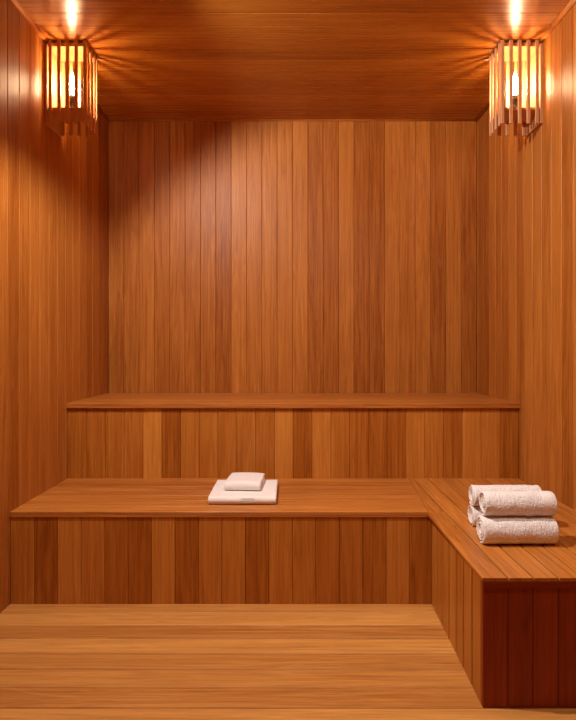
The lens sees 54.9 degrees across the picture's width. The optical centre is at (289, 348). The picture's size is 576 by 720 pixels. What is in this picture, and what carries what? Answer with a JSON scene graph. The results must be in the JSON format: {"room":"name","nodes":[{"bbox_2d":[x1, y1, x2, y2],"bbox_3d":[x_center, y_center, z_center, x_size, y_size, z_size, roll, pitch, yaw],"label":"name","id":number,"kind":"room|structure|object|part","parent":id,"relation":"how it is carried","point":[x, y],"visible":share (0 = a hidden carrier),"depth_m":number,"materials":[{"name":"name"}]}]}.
{"room":"sauna","nodes":[
{"label":"sauna","id":0,"kind":"room"},
{"bbox_2d":[0,0,107,612],"bbox_3d":[-1.314,-0.247,1.502,0.094,2.912,4.805,0,0,0],"label":"wall","id":1,"kind":"structure","parent":0,"point":[54,188],"depth_m":2.83,"materials":[{"name":"brown wood"}]},
{"bbox_2d":[11,0,109,121],"bbox_3d":[-1.258,-1.595,1.492,0.017,0.017,4.785,0,0,0],"label":"trim","id":2,"kind":"structure","parent":1,"relation":"attached to","point":[16,3],"depth_m":2.75,"materials":[{"name":"brown wood"}]},
{"bbox_2d":[44,40,97,135],"bbox_3d":[-1.159,-1.385,2.960,0.215,0.433,0.179,0,0,0],"label":"wall lamp","id":3,"kind":"object","parent":1,"relation":"attached to","point":[56,114],"visible":1,"depth_m":2.91,"materials":[{"name":"brown wood"}]},
{"bbox_3d":[-1.261,-1.376,2.960,0.011,0.414,0.179,0,0,0],"label":"panel","id":4,"kind":"part","parent":3,"relation":"part of","materials":[{"name":"brown wood"}]},
{"bbox_3d":[-1.158,-1.583,2.960,0.194,0.020,0.152,0,0,0],"label":"plate","id":5,"kind":"part","parent":3,"relation":"part of","materials":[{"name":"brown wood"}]},
{"bbox_3d":[-1.158,-1.249,2.960,0.194,0.013,0.152,0,0,0],"label":"plate","id":6,"kind":"part","parent":3,"relation":"part of","materials":[{"name":"brown wood"}]},
{"bbox_2d":[70,95,73,106],"bbox_3d":[-1.159,-1.303,2.960,0.060,0.094,0.060,0,0,0],"label":"socket","id":7,"kind":"object","parent":3,"relation":"attached to","point":[71,96],"depth_m":2.95,"materials":[{"name":"black"}]},
{"bbox_3d":[-1.159,-1.414,2.960,0.038,0.128,0.038,0,0,0],"label":"bulb","id":8,"kind":"part","parent":3,"relation":"part of","materials":[{"name":"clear glass"}]},
{"bbox_2d":[0,603,575,719],"bbox_3d":[0.023,1.216,1.492,2.780,0.114,4.985,0,0,0],"label":"floor","id":9,"kind":"structure","parent":0,"point":[151,661],"depth_m":2.02,"materials":[{"name":"brown wood"}]},
{"bbox_2d":[10,478,431,603],"bbox_3d":[-0.292,0.948,2.844,1.948,0.419,0.655,0,0,0],"label":"bench","id":10,"kind":"object","parent":9,"relation":"on","point":[79,540],"visible":0.94,"depth_m":2.52,"materials":[{"name":"brown wood"}]},
{"bbox_3d":[-0.292,0.750,2.844,1.948,0.024,0.655,0,0,0],"label":"seat","id":11,"kind":"part","parent":10,"relation":"part of","materials":[{"name":"brown wood"}]},
{"bbox_3d":[-0.306,0.960,2.543,1.921,0.395,0.044,0,0,0],"label":"panel","id":12,"kind":"part","parent":10,"relation":"part of","materials":[{"name":"brown wood"}]},
{"bbox_2d":[208,480,277,503],"bbox_3d":[-0.224,0.719,2.804,0.323,0.039,0.364,0,0,0],"label":"folded towel","id":13,"kind":"object","parent":10,"relation":"on","point":[267,494],"visible":0.85,"depth_m":2.65,"materials":[{"name":"white fabric"}]},
{"bbox_2d":[224,472,264,489],"bbox_3d":[-0.225,0.676,2.848,0.180,0.047,0.246,0,0,3],"label":"folded towel","id":14,"kind":"object","parent":13,"relation":"on","point":[237,480],"visible":1,"depth_m":2.75,"materials":[{"name":"white fabric"}]},
{"bbox_2d":[409,478,575,706],"bbox_3d":[0.967,0.948,2.481,0.689,0.419,1.383,0,0,0],"label":"bench","id":15,"kind":"object","parent":9,"relation":"on","point":[507,612],"visible":0.91,"depth_m":1.82,"materials":[{"name":"brown wood"}]},
{"bbox_3d":[0.657,0.954,2.161,0.064,0.408,0.708,0,0,0],"label":"panel","id":16,"kind":"part","parent":15,"relation":"part of","materials":[{"name":"brown wood"}]},
{"bbox_2d":[468,505,483,525],"bbox_3d":[0.903,0.696,2.328,0.286,0.084,0.096,0,0,0],"label":"rolled towel","id":17,"kind":"object","parent":15,"relation":"on","point":[474,512],"visible":0.17,"depth_m":2.31,"materials":[{"name":"white fabric"}]},
{"bbox_2d":[468,485,541,505],"bbox_3d":[0.903,0.612,2.321,0.285,0.086,0.094,0,0,0],"label":"rolled towel","id":18,"kind":"object","parent":17,"relation":"on","point":[474,490],"visible":0.32,"depth_m":2.30,"materials":[{"name":"white fabric"}]},
{"bbox_3d":[0.966,0.754,2.481,0.687,0.031,1.383,0,0,0],"label":"seat","id":19,"kind":"part","parent":15,"relation":"part of","materials":[{"name":"brown wood"}]},
{"bbox_2d":[476,515,558,543],"bbox_3d":[0.866,0.687,2.115,0.280,0.102,0.107,0,0,0],"label":"rolled towel","id":20,"kind":"object","parent":15,"relation":"on","point":[490,529],"visible":1,"depth_m":2.07,"materials":[{"name":"white fabric"}]},
{"bbox_2d":[479,490,557,515],"bbox_3d":[0.874,0.591,2.130,0.272,0.092,0.100,0,0,0],"label":"rolled towel","id":21,"kind":"object","parent":20,"relation":"on","point":[492,503],"visible":1,"depth_m":2.09,"materials":[{"name":"white fabric"}]},
{"bbox_3d":[0.969,0.954,1.815,0.687,0.408,0.044,0,0,0],"label":"panel","id":22,"kind":"part","parent":15,"relation":"part of","materials":[{"name":"red wood"}]},
{"bbox_3d":[0.969,0.761,1.791,0.686,0.022,0.004,0,0,0],"label":"rail","id":23,"kind":"part","parent":15,"relation":"part of","materials":[{"name":"red wood"}]},
{"bbox_2d":[108,121,476,392],"bbox_3d":[0.023,-0.247,3.932,2.780,2.912,0.094,0,0,0],"label":"wall","id":24,"kind":"structure","parent":0,"point":[244,256],"depth_m":3.88,"materials":[{"name":"brown wood"}]},
{"bbox_2d":[110,119,474,120],"bbox_3d":[0.023,-1.599,3.881,2.546,0.009,0.009,0,0,0],"label":"trim","id":25,"kind":"structure","parent":24,"relation":"attached to","point":[110,119],"depth_m":3.88,"materials":[{"name":"brown wood"}]},
{"bbox_2d":[67,393,519,478],"bbox_3d":[0.023,0.538,3.519,2.578,0.460,0.728,0,0,0],"label":"bench","id":26,"kind":"object","parent":24,"relation":"attached to","point":[111,435],"visible":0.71,"depth_m":3.17,"materials":[{"name":"brown wood"}]},
{"bbox_3d":[0.023,0.322,3.519,2.578,0.028,0.728,0,0,0],"label":"seat","id":27,"kind":"part","parent":26,"relation":"part of","materials":[{"name":"brown wood"}]},
{"bbox_2d":[18,0,570,118],"bbox_3d":[0.023,-1.650,1.492,2.780,0.094,4.985,0,0,0],"label":"ceiling","id":28,"kind":"structure","parent":0,"point":[158,59],"depth_m":3.00,"materials":[{"name":"brown wood"}]},
{"bbox_2d":[477,3,575,510],"bbox_3d":[1.359,-0.247,1.502,0.094,2.912,4.805,0,0,0],"label":"wall","id":29,"kind":"structure","parent":0,"point":[526,185],"depth_m":2.94,"materials":[{"name":"brown wood"}]},
{"bbox_2d":[489,40,542,135],"bbox_3d":[1.204,-1.385,2.960,0.215,0.433,0.179,0,0,0],"label":"wall lamp","id":30,"kind":"object","parent":29,"relation":"attached to","point":[524,90],"visible":1,"depth_m":2.90,"materials":[{"name":"brown wood"}]},
{"bbox_2d":[513,95,517,106],"bbox_3d":[1.204,-1.303,2.960,0.060,0.094,0.060,0,0,0],"label":"socket","id":31,"kind":"object","parent":30,"relation":"attached to","point":[515,97],"depth_m":2.95,"materials":[{"name":"black"}]},
{"bbox_3d":[1.204,-1.414,2.960,0.038,0.128,0.038,0,0,0],"label":"bulb","id":32,"kind":"part","parent":30,"relation":"part of","materials":[{"name":"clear glass"}]},
{"bbox_3d":[1.203,-1.583,2.960,0.194,0.020,0.152,0,0,0],"label":"plate","id":33,"kind":"part","parent":30,"relation":"part of","materials":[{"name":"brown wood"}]},
{"bbox_3d":[1.203,-1.249,2.960,0.194,0.013,0.152,0,0,0],"label":"plate","id":34,"kind":"part","parent":30,"relation":"part of","materials":[{"name":"brown wood"}]},
{"bbox_3d":[1.306,-1.376,2.960,0.011,0.414,0.179,0,0,0],"label":"panel","id":35,"kind":"part","parent":30,"relation":"part of","materials":[{"name":"brown wood"}]},
{"bbox_2d":[475,0,575,121],"bbox_3d":[1.304,-1.595,1.492,0.017,0.017,4.785,0,0,0],"label":"trim","id":36,"kind":"structure","parent":29,"relation":"attached to","point":[570,5],"depth_m":2.75,"materials":[{"name":"brown wood"}]}
]}

